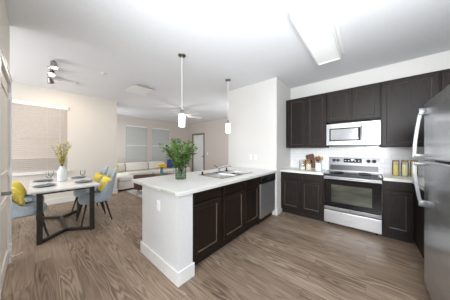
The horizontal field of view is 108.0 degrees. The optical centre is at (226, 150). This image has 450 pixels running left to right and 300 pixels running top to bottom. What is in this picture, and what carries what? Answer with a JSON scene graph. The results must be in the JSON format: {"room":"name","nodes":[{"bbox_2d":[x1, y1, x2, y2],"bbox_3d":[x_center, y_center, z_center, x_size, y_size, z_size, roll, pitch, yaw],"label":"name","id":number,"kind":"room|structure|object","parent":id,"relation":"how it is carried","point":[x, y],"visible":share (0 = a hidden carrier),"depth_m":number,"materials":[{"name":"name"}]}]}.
{"room":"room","nodes":[
{"label":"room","id":0,"kind":"room"},
{"bbox_2d":[0,0,9,263],"bbox_3d":[-1.820,-0.083,1.217,2.150,2.820,0.120,0,0,40],"label":"wall","id":1,"kind":"structure","parent":0,"point":[4,22],"depth_m":1.74,"materials":[{"name":"white paint"}]},
{"bbox_2d":[0,45,12,299],"bbox_3d":[-2.185,0.246,1.621,1.034,2.162,0.112,0,0,40],"label":"door","id":2,"kind":"structure","parent":1,"relation":"in","point":[5,95],"depth_m":1.65,"materials":[{"name":"paint"}]},
{"bbox_2d":[12,82,116,199],"bbox_3d":[-4.584,-0.083,3.732,0.120,2.820,3.555,0,0,40],"label":"wall","id":3,"kind":"structure","parent":0,"point":[91,121],"depth_m":4.43,"materials":[{"name":"white paint"}]},
{"bbox_2d":[12,171,69,175],"bbox_3d":[-4.662,0.545,3.493,0.070,0.033,1.890,0,0,40],"label":"sill","id":4,"kind":"structure","parent":3,"relation":"attached to","point":[67,171],"depth_m":3.73,"materials":[{"name":"white paint"}]},
{"bbox_2d":[44,189,117,204],"bbox_3d":[-4.547,1.257,3.776,0.152,0.140,3.471,0,0,40],"label":"baseboard","id":5,"kind":"structure","parent":3,"relation":"attached to","point":[67,198],"depth_m":4.13,"materials":[{"name":"white paint"}]},
{"bbox_2d":[117,115,186,166],"bbox_3d":[-3.775,-0.083,8.007,0.120,2.820,4.520,0,0,40],"label":"wall","id":6,"kind":"structure","parent":0,"point":[177,132],"depth_m":7.87,"materials":[{"name":"beige paint"}]},
{"bbox_2d":[126,125,146,162],"bbox_3d":[-4.128,-0.254,7.506,0.070,1.718,0.900,0,0,40],"label":"roller blind","id":7,"kind":"object","parent":6,"relation":"attached to","point":[136,136],"visible":0.9,"depth_m":7.48,"materials":[{"name":"white fabric"}]},
{"bbox_2d":[126,126,146,144],"bbox_3d":[-4.124,-0.643,7.503,0.024,0.820,0.880,0,0,40],"label":"shade","id":8,"kind":"object","parent":6,"relation":"attached to","point":[135,135],"depth_m":7.48,"materials":[{"name":"white fabric"}]},
{"bbox_2d":[126,146,146,162],"bbox_3d":[-4.133,0.192,7.511,0.024,0.770,0.880,0,0,40],"label":"shade","id":9,"kind":"object","parent":6,"relation":"attached to","point":[133,153],"depth_m":7.49,"materials":[{"name":"white fabric"}]},
{"bbox_2d":[152,128,168,160],"bbox_3d":[-3.383,-0.254,8.383,0.070,1.718,0.910,0,0,40],"label":"roller blind","id":10,"kind":"object","parent":6,"relation":"attached to","point":[159,135],"visible":0.75,"depth_m":8.33,"materials":[{"name":"white fabric"}]},
{"bbox_2d":[152,129,168,145],"bbox_3d":[-3.380,-0.643,8.380,0.024,0.820,0.890,0,0,40],"label":"shade","id":11,"kind":"object","parent":6,"relation":"attached to","point":[159,136],"depth_m":8.36,"materials":[{"name":"white fabric"}]},
{"bbox_2d":[152,146,168,160],"bbox_3d":[-3.389,0.192,8.387,0.024,0.770,0.890,0,0,40],"label":"shade","id":12,"kind":"object","parent":6,"relation":"attached to","point":[157,155],"depth_m":8.33,"materials":[{"name":"white fabric"}]},
{"bbox_2d":[171,138,180,148],"bbox_3d":[-2.792,-0.323,9.048,0.030,0.640,0.580,0,0,40],"label":"framed picture","id":13,"kind":"object","parent":6,"relation":"attached to","point":[179,140],"visible":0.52,"depth_m":9.15,"materials":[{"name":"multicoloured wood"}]},
{"bbox_2d":[187,118,228,170],"bbox_3d":[-0.266,-0.083,7.914,5.350,2.820,0.120,0,0,40],"label":"wall","id":14,"kind":"structure","parent":0,"point":[216,137],"depth_m":8.18,"materials":[{"name":"beige paint"}]},
{"bbox_2d":[192,133,204,171],"bbox_3d":[-1.562,0.204,8.945,1.050,2.245,0.125,0,0,40],"label":"door","id":15,"kind":"structure","parent":14,"relation":"in","point":[198,160],"depth_m":8.90,"materials":[{"name":"white paint"}]},
{"bbox_2d":[1,188,430,299],"bbox_3d":[-1.381,1.352,3.009,10.400,0.050,9.200,0,0,40],"label":"floor","id":16,"kind":"structure","parent":0,"point":[285,256],"depth_m":1.87,"materials":[{"name":"brown wood"}]},
{"bbox_2d":[12,200,48,236],"bbox_3d":[-3.097,0.857,2.421,0.553,0.947,0.608,0,0,38],"label":"dining chair","id":17,"kind":"object","parent":16,"relation":"on","point":[29,208],"visible":0.48,"depth_m":2.35,"materials":[{"name":"blue fabric"}]},
{"bbox_2d":[12,187,24,205],"bbox_3d":[-3.106,0.682,2.414,0.290,0.278,0.162,0,0,36],"label":"throw pillow","id":18,"kind":"object","parent":17,"relation":"on","point":[18,198],"visible":0.67,"depth_m":2.35,"materials":[{"name":"yellow fabric"}]},
{"bbox_2d":[24,194,44,216],"bbox_3d":[-3.617,0.857,2.850,0.553,0.947,0.608,0,0,42],"label":"dining chair","id":19,"kind":"object","parent":16,"relation":"on","point":[27,197],"visible":0.19,"depth_m":2.93,"materials":[{"name":"blue fabric"}]},
{"bbox_2d":[12,181,26,195],"bbox_3d":[-3.616,0.682,2.848,0.290,0.278,0.162,0,0,44],"label":"throw pillow","id":20,"kind":"object","parent":19,"relation":"on","point":[16,184],"visible":0.56,"depth_m":2.80,"materials":[{"name":"yellow fabric"}]},
{"bbox_2d":[28,176,100,245],"bbox_3d":[-2.936,0.950,2.939,1.440,0.755,0.780,0,0,40],"label":"dining table","id":21,"kind":"object","parent":16,"relation":"on","point":[69,185],"visible":0.8,"depth_m":2.66,"materials":[{"name":"white stone"}]},
{"bbox_2d":[33,179,52,181],"bbox_3d":[-3.397,0.563,3.029,0.256,0.018,0.256,0,0,40],"label":"dinner plate","id":22,"kind":"object","parent":21,"relation":"on","point":[42,180],"visible":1,"depth_m":3.04,"materials":[{"name":"grey ceramic"}]},
{"bbox_2d":[32,184,55,186],"bbox_3d":[-2.886,0.563,2.595,0.256,0.018,0.256,0,0,40],"label":"dinner plate","id":23,"kind":"object","parent":21,"relation":"on","point":[41,185],"visible":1,"depth_m":2.61,"materials":[{"name":"grey ceramic"}]},
{"bbox_2d":[51,141,70,181],"bbox_3d":[-3.042,0.200,3.006,0.273,0.742,0.312,0,0,40],"label":"ceramic vase","id":24,"kind":"object","parent":21,"relation":"on","point":[62,172],"visible":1,"depth_m":2.99,"materials":[{"name":"white ceramic"}]},
{"bbox_2d":[75,180,92,182],"bbox_3d":[-2.559,0.563,2.934,0.256,0.018,0.256,0,0,40],"label":"dinner plate","id":25,"kind":"object","parent":21,"relation":"on","point":[81,181],"visible":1,"depth_m":2.95,"materials":[{"name":"grey ceramic"}]},
{"bbox_2d":[71,166,107,216],"bbox_3d":[-2.987,0.857,3.624,0.553,0.947,0.608,0,0,38],"label":"dining chair","id":26,"kind":"object","parent":16,"relation":"on","point":[76,193],"visible":0.35,"depth_m":3.49,"materials":[{"name":"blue fabric"}]},
{"bbox_2d":[93,172,103,181],"bbox_3d":[-2.920,0.682,3.699,0.360,0.366,0.167,0,0,32],"label":"throw pillow","id":27,"kind":"object","parent":26,"relation":"on","point":[97,176],"visible":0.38,"depth_m":3.64,"materials":[{"name":"yellow fabric"}]},
{"bbox_2d":[76,169,116,226],"bbox_3d":[-2.472,0.857,3.160,0.553,0.947,0.608,0,0,40],"label":"dining chair","id":28,"kind":"object","parent":16,"relation":"on","point":[105,194],"visible":0.77,"depth_m":3.08,"materials":[{"name":"blue fabric"}]},
{"bbox_2d":[98,175,111,191],"bbox_3d":[-2.407,0.682,3.237,0.360,0.366,0.167,0,0,32],"label":"throw pillow","id":29,"kind":"object","parent":28,"relation":"on","point":[105,179],"visible":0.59,"depth_m":3.18,"materials":[{"name":"yellow fabric"}]},
{"bbox_2d":[127,189,141,197],"bbox_3d":[-1.748,1.320,5.767,1.730,0.014,2.670,0,0,40],"label":"area rug","id":30,"kind":"object","parent":16,"relation":"on","point":[133,191],"visible":0.21,"depth_m":5.08,"materials":[{"name":"grey fabric"}]},
{"bbox_2d":[133,174,155,194],"bbox_3d":[-2.518,1.014,5.034,0.638,0.607,0.586,0,0,-20],"label":"coffee table","id":31,"kind":"object","parent":30,"relation":"on","point":[137,187],"visible":0.42,"depth_m":4.78,"materials":[{"name":"brown wood"}]},
{"bbox_2d":[156,173,174,175],"bbox_3d":[-2.238,1.098,5.862,0.840,0.436,0.840,0,0,40],"label":"coffee table","id":32,"kind":"object","parent":30,"relation":"on","point":[164,173],"visible":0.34,"depth_m":5.92,"materials":[{"name":"brown wood"}]},
{"bbox_2d":[157,163,166,174],"bbox_3d":[-2.284,0.669,5.772,0.298,0.421,0.343,0,0,40],"label":"flower vase","id":33,"kind":"object","parent":32,"relation":"on","point":[161,166],"visible":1,"depth_m":5.74,"materials":[{"name":"teal glass"}]},
{"bbox_2d":[117,161,190,190],"bbox_3d":[-3.044,0.927,7.183,1.960,0.800,3.530,0,0,40],"label":"sectional sofa","id":34,"kind":"object","parent":16,"relation":"on","point":[126,171],"visible":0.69,"depth_m":6.88,"materials":[{"name":"beige fabric"}]},
{"bbox_2d":[117,163,124,171],"bbox_3d":[-4.496,0.705,6.586,0.200,0.355,0.660,0,0,40],"label":"cushion","id":35,"kind":"object","parent":34,"relation":"on","point":[121,166],"depth_m":6.67,"materials":[{"name":"beige fabric"}]},
{"bbox_2d":[117,172,132,181],"bbox_3d":[-3.917,0.955,5.986,1.740,0.135,0.555,0,0,40],"label":"cushion","id":36,"kind":"object","parent":34,"relation":"on","point":[121,176],"depth_m":5.49,"materials":[{"name":"beige fabric"}]},
{"bbox_2d":[125,162,147,170],"bbox_3d":[-3.969,0.705,7.207,0.200,0.355,0.910,0,0,40],"label":"cushion","id":37,"kind":"object","parent":34,"relation":"on","point":[131,166],"depth_m":7.11,"materials":[{"name":"beige fabric"}]},
{"bbox_2d":[122,170,152,174],"bbox_3d":[-3.766,0.955,6.874,0.820,0.135,0.965,0,0,40],"label":"seat cushion","id":38,"kind":"object","parent":34,"relation":"on","point":[132,172],"depth_m":6.81,"materials":[{"name":"beige fabric"}]},
{"bbox_2d":[148,161,166,168],"bbox_3d":[-3.360,0.705,7.924,0.200,0.355,0.910,0,0,40],"label":"cushion","id":39,"kind":"object","parent":34,"relation":"on","point":[151,164],"depth_m":7.75,"materials":[{"name":"beige fabric"}]},
{"bbox_2d":[146,168,172,173],"bbox_3d":[-3.131,0.955,7.621,0.820,0.135,0.965,0,0,40],"label":"seat cushion","id":40,"kind":"object","parent":34,"relation":"on","point":[154,170],"depth_m":7.51,"materials":[{"name":"beige fabric"}]},
{"bbox_2d":[167,159,175,167],"bbox_3d":[-2.726,0.682,8.114,0.552,0.476,0.185,0,0,-40],"label":"throw pillow","id":41,"kind":"object","parent":34,"relation":"on","point":[169,162],"visible":0.58,"depth_m":7.99,"materials":[{"name":"blue fabric"}]},
{"bbox_2d":[169,166,189,171],"bbox_3d":[-2.497,0.955,8.368,0.820,0.135,0.965,0,0,40],"label":"seat cushion","id":42,"kind":"object","parent":34,"relation":"on","point":[188,168],"depth_m":8.18,"materials":[{"name":"beige fabric"}]},
{"bbox_2d":[193,186,221,264],"bbox_3d":[-0.446,0.891,2.134,0.621,0.872,0.503,0,0,40],"label":"base cabinet","id":43,"kind":"object","parent":16,"relation":"on","point":[207,204],"visible":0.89,"depth_m":1.92,"materials":[{"name":"brown wood"}]},
{"bbox_2d":[218,173,258,249],"bbox_3d":[0.034,0.891,2.700,0.621,0.872,0.978,0,0,40],"label":"base cabinet","id":44,"kind":"object","parent":16,"relation":"on","point":[240,200],"visible":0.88,"depth_m":2.42,"materials":[{"name":"brown wood"}]},
{"bbox_2d":[256,173,274,224],"bbox_3d":[0.573,0.893,3.301,0.624,0.868,0.624,0,0,40],"label":"dishwasher","id":45,"kind":"object","parent":16,"relation":"on","point":[267,182],"visible":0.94,"depth_m":3.04,"materials":[{"name":"silver metal"}]},
{"bbox_2d":[281,172,323,221],"bbox_3d":[1.645,0.891,3.460,0.797,0.872,0.606,0,0,40],"label":"base cabinet","id":46,"kind":"object","parent":16,"relation":"on","point":[302,194],"visible":0.98,"depth_m":3.20,"materials":[{"name":"brown wood"}]},
{"bbox_2d":[280,167,328,174],"bbox_3d":[1.643,0.433,3.457,0.797,0.041,0.616,0,0,40],"label":"countertop","id":47,"kind":"structure","parent":46,"relation":"on","point":[291,169],"depth_m":3.32,"materials":[{"name":"white stone"}]},
{"bbox_2d":[306,154,315,167],"bbox_3d":[1.849,0.243,3.594,0.228,0.330,0.074,0,0,38],"label":"cutting board","id":48,"kind":"object","parent":47,"relation":"on","point":[310,156],"visible":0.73,"depth_m":3.58,"materials":[{"name":"brown wood"}]},
{"bbox_2d":[315,163,321,170],"bbox_3d":[1.873,0.335,3.342,0.120,0.155,0.120,0,0,40],"label":"utensil crock","id":49,"kind":"object","parent":47,"relation":"on","point":[318,166],"visible":0.92,"depth_m":3.29,"materials":[{"name":"white ceramic"}]},
{"bbox_3d":[1.699,0.291,3.399,0.128,0.242,0.128,0,0,40],"label":"glass canister","id":50,"kind":"object","parent":47,"relation":"on","visible":0},
{"bbox_2d":[306,164,310,169],"bbox_3d":[1.699,0.346,3.398,0.115,0.124,0.115,0,0,40],"label":"goods","id":51,"kind":"object","parent":50,"relation":"in","point":[308,166],"visible":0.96,"depth_m":3.35},
{"bbox_2d":[324,157,381,234],"bbox_3d":[2.219,0.732,2.911,0.766,1.190,0.679,0,0,40],"label":"range","id":52,"kind":"object","parent":16,"relation":"on","point":[352,185],"visible":1,"depth_m":2.73,"materials":[{"name":"silver metal"}]},
{"bbox_2d":[324,170,381,179],"bbox_3d":[2.223,0.432,2.916,0.766,0.035,0.588,0,0,40],"label":"cooktop","id":53,"kind":"object","parent":52,"relation":"in","point":[343,174],"depth_m":2.80,"materials":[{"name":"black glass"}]},
{"bbox_2d":[382,179,413,242],"bbox_3d":[2.666,0.891,2.593,0.312,0.872,0.606,0,0,40],"label":"base cabinet","id":54,"kind":"object","parent":16,"relation":"on","point":[397,197],"visible":0.98,"depth_m":2.37,"materials":[{"name":"brown wood"}]},
{"bbox_2d":[414,186,423,257],"bbox_3d":[2.821,0.891,2.006,0.679,0.872,1.300,0,0,40],"label":"base cabinet","id":55,"kind":"object","parent":16,"relation":"on","point":[418,210],"visible":0.16,"depth_m":2.05,"materials":[{"name":"brown wood"}]},
{"bbox_2d":[381,173,423,190],"bbox_3d":[2.701,0.433,2.106,0.988,0.041,1.306,0,0,40],"label":"countertop","id":56,"kind":"structure","parent":55,"relation":"on","point":[386,177],"depth_m":2.39,"materials":[{"name":"white stone"}]},
{"bbox_2d":[401,160,408,176],"bbox_3d":[2.819,0.285,2.591,0.082,0.254,0.082,0,0,40],"label":"storage jar","id":57,"kind":"object","parent":56,"relation":"on","point":[401,160],"visible":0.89,"depth_m":2.57,"materials":[{"name":"clear glass"}]},
{"bbox_2d":[402,164,407,175],"bbox_3d":[2.819,0.315,2.591,0.071,0.187,0.071,0,0,40],"label":"pasta","id":58,"kind":"object","parent":57,"relation":"in","point":[404,166],"visible":1,"depth_m":2.57,"materials":[{"name":"beige food"}]},
{"bbox_2d":[410,160,417,176],"bbox_3d":[2.894,0.285,2.528,0.082,0.254,0.082,0,0,40],"label":"storage jar","id":59,"kind":"object","parent":56,"relation":"on","point":[410,160],"visible":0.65,"depth_m":2.51,"materials":[{"name":"clear glass"}]},
{"bbox_3d":[2.743,0.285,2.656,0.082,0.254,0.082,0,0,40],"label":"storage jar","id":60,"kind":"object","parent":56,"relation":"on","visible":0},
{"bbox_2d":[393,164,398,175],"bbox_3d":[2.743,0.312,2.656,0.071,0.192,0.071,0,0,40],"label":"pasta","id":61,"kind":"object","parent":60,"relation":"in","point":[395,166],"visible":0.98,"depth_m":2.63,"materials":[{"name":"yellow food"}]},
{"bbox_2d":[412,85,449,299],"bbox_3d":[1.855,0.434,1.012,0.842,1.785,0.833,0,0,40],"label":"refrigerator","id":62,"kind":"object","parent":16,"relation":"on","point":[436,112],"visible":1,"depth_m":1.27,"materials":[{"name":"silver metal"}]},
{"bbox_2d":[142,77,290,271],"bbox_3d":[0.669,-0.083,3.913,1.275,2.820,5.008,0,0,40],"label":"wall","id":63,"kind":"structure","parent":0,"point":[257,111],"depth_m":3.41,"materials":[{"name":"white paint"}]},
{"bbox_2d":[157,200,159,211],"bbox_3d":[-0.774,0.627,1.847,0.066,0.120,0.009,0,0,40],"label":"power outlet","id":64,"kind":"object","parent":63,"relation":"attached to","point":[158,201],"visible":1,"depth_m":1.84,"materials":[{"name":"white plastic"}]},
{"bbox_2d":[132,167,276,196],"bbox_3d":[-0.165,0.433,2.822,1.155,0.041,2.310,0,0,40],"label":"countertop","id":65,"kind":"structure","parent":63,"relation":"on","point":[194,182],"depth_m":2.23,"materials":[{"name":"white stone"}]},
{"bbox_2d":[159,139,197,179],"bbox_3d":[-0.672,0.128,2.341,0.531,0.569,0.548,0,0,40],"label":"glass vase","id":66,"kind":"object","parent":65,"relation":"on","point":[183,158],"visible":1,"depth_m":2.30,"materials":[{"name":"green plant"}]},
{"bbox_2d":[213,165,230,172],"bbox_3d":[-0.100,0.333,3.026,0.335,0.146,0.165,0,0,-16],"label":"kitchen faucet","id":67,"kind":"object","parent":65,"relation":"on","point":[218,170],"visible":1,"depth_m":2.99,"materials":[{"name":"silver metal"}]},
{"bbox_2d":[199,170,252,178],"bbox_3d":[-0.001,0.494,2.861,0.555,0.176,0.840,0,0,40],"label":"sink","id":68,"kind":"object","parent":65,"relation":"in","point":[225,174],"visible":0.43,"depth_m":2.87,"materials":[{"name":"silver metal"}]},
{"bbox_2d":[140,206,280,286],"bbox_3d":[0.015,1.257,2.805,0.871,0.140,2.504,0,0,40],"label":"baseboard","id":69,"kind":"structure","parent":63,"relation":"attached to","point":[179,278],"depth_m":1.72,"materials":[{"name":"white paint"}]},
{"bbox_2d":[232,163,275,169],"bbox_3d":[0.570,0.359,3.700,1.120,0.104,0.019,0,0,40],"label":"trim","id":70,"kind":"structure","parent":63,"relation":"attached to","point":[242,165],"depth_m":3.63,"materials":[{"name":"white stone"}]},
{"bbox_2d":[5,0,449,124],"bbox_3d":[-1.303,-1.543,3.796,9.500,0.100,7.900,0,0,40],"label":"ceiling","id":71,"kind":"structure","parent":0,"point":[133,42],"depth_m":2.31,"materials":[{"name":"paint"}]},
{"bbox_2d":[47,60,58,83],"bbox_3d":[-3.178,-1.408,2.974,1.034,0.168,0.120,0,0,40],"label":"track light","id":72,"kind":"object","parent":71,"relation":"attached to","point":[53,67],"visible":1,"depth_m":2.94,"materials":[{"name":"silver metal"}]},
{"bbox_2d":[53,77,75,84],"bbox_3d":[-3.463,-1.465,3.492,0.120,0.056,0.360,0,0,40],"label":"blade","id":73,"kind":"object","parent":71,"relation":"attached to","point":[54,78],"visible":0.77,"depth_m":3.46,"materials":[{"name":"white paint"}]},
{"bbox_2d":[126,84,154,95],"bbox_3d":[-2.098,-1.466,3.972,0.580,0.054,0.460,0,0,40],"label":"ceiling vent","id":74,"kind":"object","parent":71,"relation":"in","point":[137,89],"visible":1,"depth_m":3.96,"materials":[{"name":"white paint"}]},
{"bbox_2d":[178,53,185,126],"bbox_3d":[-0.707,-0.930,2.574,0.124,1.124,0.124,0,0,40],"label":"pendant lamp","id":75,"kind":"object","parent":71,"relation":"hanging from","point":[181,55],"visible":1,"depth_m":2.54,"materials":[{"name":"white glass"}]},
{"bbox_2d":[169,108,200,118],"bbox_3d":[-1.524,-1.292,5.852,1.359,0.399,1.398,0,0,40],"label":"ceiling fan","id":76,"kind":"object","parent":71,"relation":"hanging from","point":[194,113],"visible":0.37,"depth_m":5.77,"materials":[{"name":"white"}]},
{"bbox_2d":[225,79,230,132],"bbox_3d":[0.025,-0.930,3.482,0.124,1.124,0.124,0,0,40],"label":"pendant lamp","id":77,"kind":"object","parent":71,"relation":"hanging from","point":[227,80],"visible":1,"depth_m":3.45,"materials":[{"name":"white glass"}]},
{"bbox_2d":[290,0,344,65],"bbox_3d":[1.231,-1.445,2.110,0.370,0.094,1.290,0,0,40],"label":"ceiling light","id":78,"kind":"object","parent":71,"relation":"attached to","point":[316,22],"visible":1,"depth_m":1.92,"materials":[{"name":"white paint"}]},
{"bbox_2d":[291,50,449,174],"bbox_3d":[2.608,-0.083,3.138,2.685,2.820,0.120,0,0,40],"label":"wall","id":79,"kind":"structure","parent":0,"point":[438,61],"depth_m":2.94,"materials":[{"name":"white paint"}]},
{"bbox_2d":[286,93,328,147],"bbox_3d":[1.742,-0.591,3.574,0.797,1.075,0.326,0,0,40],"label":"upper cabinet","id":80,"kind":"object","parent":79,"relation":"attached to","point":[306,117],"visible":0.98,"depth_m":3.41,"materials":[{"name":"brown wood"}]},
{"bbox_2d":[327,82,379,123],"bbox_3d":[2.341,-0.832,3.066,0.772,0.593,0.326,0,0,40],"label":"upper cabinet","id":81,"kind":"object","parent":79,"relation":"attached to","point":[360,103],"visible":0.99,"depth_m":2.92,"materials":[{"name":"brown wood"}]},
{"bbox_2d":[326,120,380,145],"bbox_3d":[2.304,-0.284,3.014,0.758,0.410,0.432,0,0,40],"label":"microwave","id":82,"kind":"object","parent":81,"relation":"attached to","point":[365,133],"visible":1,"depth_m":2.85,"materials":[{"name":"silver metal"}]},
{"bbox_2d":[291,146,434,175],"bbox_3d":[2.528,0.170,3.119,2.584,0.485,0.012,0,0,40],"label":"backsplash","id":83,"kind":"structure","parent":79,"relation":"attached to","point":[386,155],"depth_m":3.03,"materials":[{"name":"white tile"}]},
{"bbox_2d":[379,71,439,146],"bbox_3d":[2.869,-0.591,2.618,0.610,1.075,0.326,0,0,40],"label":"upper cabinet","id":84,"kind":"object","parent":79,"relation":"attached to","point":[401,99],"visible":0.77,"depth_m":2.53,"materials":[{"name":"brown wood"}]},
{"bbox_2d":[440,69,449,91],"bbox_3d":[3.252,-0.591,2.292,0.395,1.075,0.326,0,0,40],"label":"upper cabinet","id":85,"kind":"object","parent":79,"relation":"attached to","point":[444,74],"visible":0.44,"depth_m":2.27,"materials":[{"name":"brown wood"}]},
{"bbox_3d":[-4.747,-0.283,3.572,0.060,1.620,1.800,0,0,40],"label":"window","id":86,"kind":"structure","parent":0,"visible":0},
{"bbox_2d":[12,99,68,173],"bbox_3d":[-4.676,-0.289,3.512,0.065,1.628,1.840,0,0,40],"label":"window blind","id":87,"kind":"object","parent":86,"relation":"attached to","point":[36,158],"visible":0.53,"depth_m":3.82,"materials":[{"name":"beige fabric"}]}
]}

